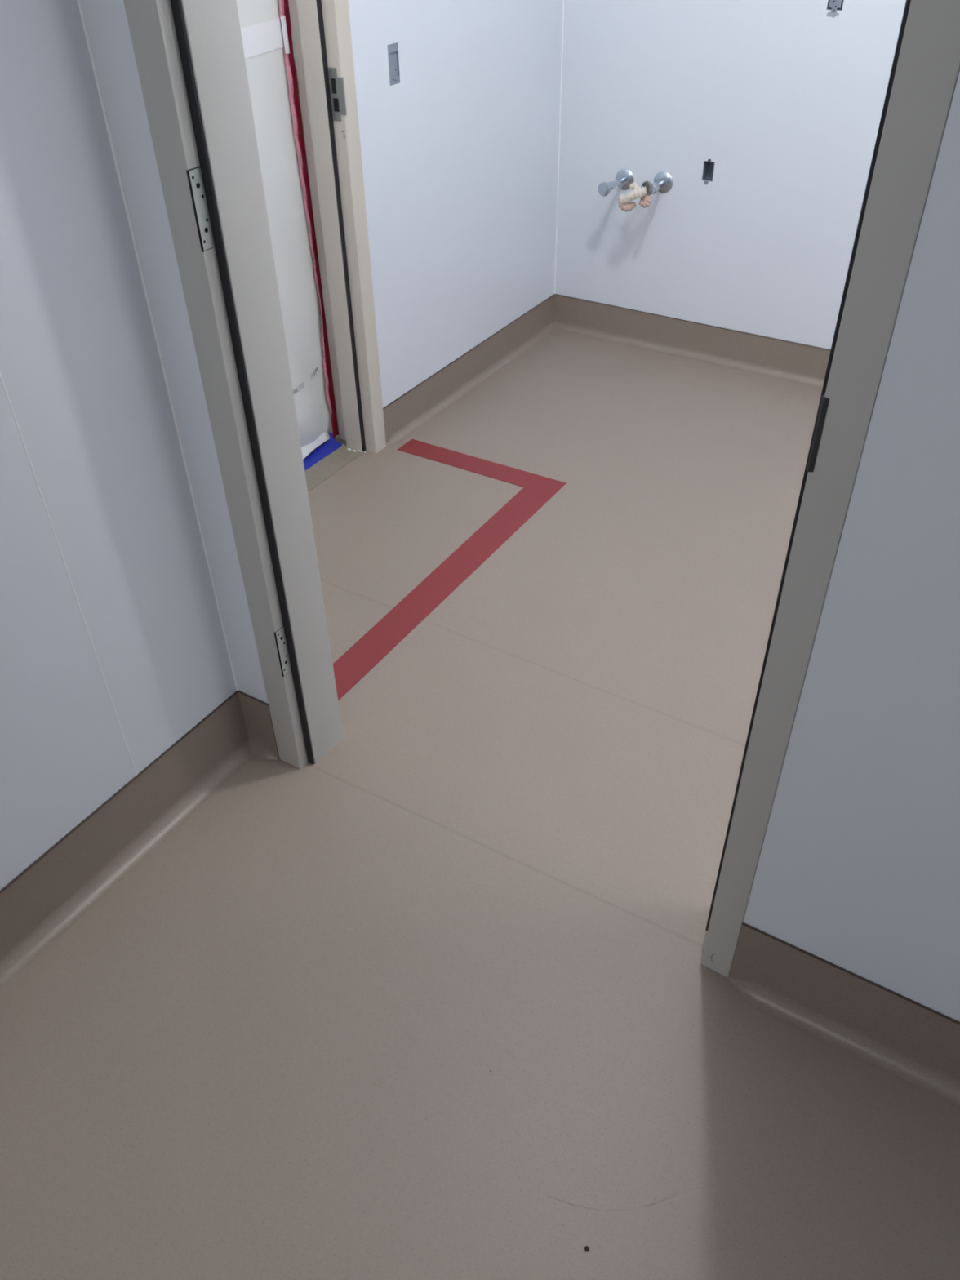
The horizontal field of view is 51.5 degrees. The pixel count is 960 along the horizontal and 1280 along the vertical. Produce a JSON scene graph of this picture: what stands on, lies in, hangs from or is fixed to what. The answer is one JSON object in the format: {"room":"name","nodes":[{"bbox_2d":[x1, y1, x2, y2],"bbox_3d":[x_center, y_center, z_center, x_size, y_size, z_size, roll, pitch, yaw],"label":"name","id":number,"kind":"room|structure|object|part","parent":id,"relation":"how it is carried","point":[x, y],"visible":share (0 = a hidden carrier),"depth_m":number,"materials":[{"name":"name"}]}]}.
{"room":"corridor","nodes":[
{"label":"corridor","id":0,"kind":"room"},
{"bbox_2d":[0,0,236,889],"bbox_3d":[-1.421,0.002,0.152,0.100,2.850,3.298,21,44,25],"label":"wall","id":1,"kind":"structure","parent":0,"point":[81,370],"depth_m":1.52,"materials":[{"name":"white paint"}]},
{"bbox_2d":[0,372,137,775],"bbox_3d":[-0.654,-0.793,0.981,0.001,2.697,0.002,21,44,25],"label":"trim","id":2,"kind":"structure","parent":1,"relation":"attached to","point":[3,384],"depth_m":1.53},
{"bbox_2d":[0,690,251,991],"bbox_3d":[-1.343,1.065,0.979,0.032,0.155,3.298,21,44,25],"label":"baseboard","id":3,"kind":"structure","parent":1,"relation":"attached to","point":[42,902],"depth_m":1.83,"materials":[{"name":"beige plastic"}]},
{"bbox_2d":[348,0,563,408],"bbox_3d":[-0.369,-1.733,2.241,0.120,2.850,2.191,21,44,25],"label":"wall","id":4,"kind":"structure","parent":0,"point":[460,155],"depth_m":2.99,"materials":[{"name":"white paint"}]},
{"bbox_2d":[288,0,386,492],"bbox_3d":[-0.647,-1.160,2.149,0.161,2.098,1.024,21,44,25],"label":"door frame","id":5,"kind":"structure","parent":4,"relation":"in","point":[321,30],"depth_m":2.67,"materials":[{"name":"beige paint"}]},
{"bbox_2d":[236,0,338,459],"bbox_3d":[-0.724,-1.186,2.227,0.060,2.026,0.953,21,44,25],"label":"plastic sheet","id":6,"kind":"object","parent":5,"relation":"hanging from","point":[265,27],"visible":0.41,"depth_m":2.65,"materials":[{"name":"grey plastic"}]},
{"bbox_3d":[-0.351,-1.347,2.460,0.037,0.117,0.008,21,44,25],"label":"strike plate","id":7,"kind":"part","parent":5,"relation":"part of","materials":[{"name":"grey metal"}]},
{"bbox_2d":[387,42,399,85],"bbox_3d":[-0.242,-1.499,2.591,0.045,0.092,0.046,21,44,25],"label":"electrical box","id":8,"kind":"object","parent":4,"relation":"attached to","point":[393,49],"visible":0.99,"depth_m":2.59,"materials":[{"name":"metal"}]},
{"bbox_2d":[382,293,555,445],"bbox_3d":[0.004,-0.952,3.429,0.028,0.124,1.102,21,44,25],"label":"baseboard","id":9,"kind":"structure","parent":4,"relation":"attached to","point":[409,412],"depth_m":3.38,"materials":[{"name":"beige plastic"}]},
{"bbox_2d":[0,293,959,1279],"bbox_3d":[-0.581,0.573,1.722,4.550,0.050,5.607,21,44,25],"label":"floor","id":10,"kind":"structure","parent":0,"point":[268,1050],"depth_m":1.70,"materials":[{"name":"beige plastic"}]},
{"bbox_2d":[302,432,342,471],"bbox_3d":[-0.721,-0.404,2.876,0.159,0.002,0.940,21,44,25],"label":"tape","id":11,"kind":"object","parent":10,"relation":"on","point":[330,446],"visible":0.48,"depth_m":3.09,"materials":[{"name":"blue plastic"}]},
{"bbox_2d":[333,439,565,701],"bbox_3d":[-0.283,-0.230,2.654,0.554,0.001,1.162,21,44,25],"label":"tape","id":12,"kind":"object","parent":10,"relation":"on","point":[352,666],"depth_m":2.62,"materials":[{"name":"red plastic"}]},
{"bbox_2d":[584,1245,589,1251],"bbox_3d":[0.145,0.826,1.352,0.006,0.003,0.007,-11,40,-11],"label":"crumb","id":13,"kind":"object","parent":10,"relation":"on","point":[586,1247],"visible":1,"depth_m":1.35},
{"bbox_2d":[80,0,959,1021],"bbox_3d":[0.296,-0.619,0.865,3.117,2.850,0.118,21,44,25],"label":"wall","id":14,"kind":"structure","parent":0,"point":[858,870],"depth_m":1.27,"materials":[{"name":"white paint"}]},
{"bbox_2d":[76,0,239,690],"bbox_3d":[-0.511,-0.940,1.158,0.006,2.697,0.006,21,44,25],"label":"trim","id":15,"kind":"structure","parent":14,"relation":"attached to","point":[79,2],"depth_m":1.51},
{"bbox_2d":[237,690,279,763],"bbox_3d":[-0.462,0.182,2.033,0.081,0.155,0.032,21,44,25],"label":"baseboard","id":16,"kind":"structure","parent":14,"relation":"attached to","point":[256,713],"depth_m":2.05,"materials":[{"name":"beige plastic"}]},
{"bbox_2d":[123,0,959,977],"bbox_3d":[0.013,-0.436,1.246,0.981,2.094,0.124,21,44,25],"label":"door frame","id":17,"kind":"structure","parent":14,"relation":"in","point":[189,56],"depth_m":1.34,"materials":[{"name":"beige paint"}]},
{"bbox_3d":[0.360,-0.222,1.063,0.008,0.087,0.020,7,40,9],"label":"strike plate","id":18,"kind":"part","parent":17,"relation":"part of","materials":[{"name":"metal"}]},
{"bbox_2d":[727,922,959,1109],"bbox_3d":[1.005,0.741,1.314,1.408,0.155,0.032,21,44,25],"label":"baseboard","id":19,"kind":"structure","parent":14,"relation":"attached to","point":[917,1045],"depth_m":1.54,"materials":[{"name":"beige plastic"}]},
{"bbox_2d":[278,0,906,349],"bbox_3d":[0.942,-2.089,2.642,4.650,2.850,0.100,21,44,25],"label":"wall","id":20,"kind":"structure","parent":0,"point":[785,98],"depth_m":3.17,"materials":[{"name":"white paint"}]},
{"bbox_2d":[554,0,564,293],"bbox_3d":[0.259,-2.358,2.891,0.006,2.728,0.006,21,44,25],"label":"trim","id":21,"kind":"structure","parent":20,"relation":"attached to","point":[563,0],"depth_m":3.42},
{"bbox_2d":[597,168,634,196],"bbox_3d":[0.448,-1.516,3.320,0.068,0.068,0.161,21,44,25],"label":"shutoff valve","id":22,"kind":"object","parent":20,"relation":"attached to","point":[624,178],"visible":0.98,"depth_m":3.35,"materials":[{"name":"silver metal"}]},
{"bbox_3d":[0.412,-1.485,3.277,0.044,0.045,0.034,21,44,25],"label":"handle","id":23,"kind":"part","parent":22,"relation":"part of","materials":[{"name":"silver metal"}]},
{"bbox_2d":[617,171,672,212],"bbox_3d":[0.552,-1.468,3.271,0.193,0.100,0.103,-24,45,-25],"label":"shutoff valve","id":24,"kind":"object","parent":20,"relation":"attached to","point":[663,180],"visible":1,"depth_m":3.24,"materials":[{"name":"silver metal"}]},
{"bbox_2d":[554,293,831,387],"bbox_3d":[1.548,-0.765,3.161,2.997,0.124,0.028,21,44,25],"label":"baseboard","id":25,"kind":"structure","parent":20,"relation":"attached to","point":[793,362],"depth_m":3.56,"materials":[{"name":"beige plastic"}]},
{"bbox_2d":[702,159,715,184],"bbox_3d":[0.748,-1.522,3.229,0.036,0.078,0.046,21,44,25],"label":"electrical box","id":26,"kind":"object","parent":20,"relation":"attached to","point":[708,166],"visible":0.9,"depth_m":3.24,"materials":[{"name":"metal"}]},
{"bbox_2d":[826,0,844,17],"bbox_3d":[1.004,-1.809,2.782,0.044,0.117,0.047,21,44,25],"label":"electrical box","id":27,"kind":"object","parent":20,"relation":"attached to","point":[834,6],"visible":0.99,"depth_m":2.79,"materials":[{"name":"metal"}]}
]}

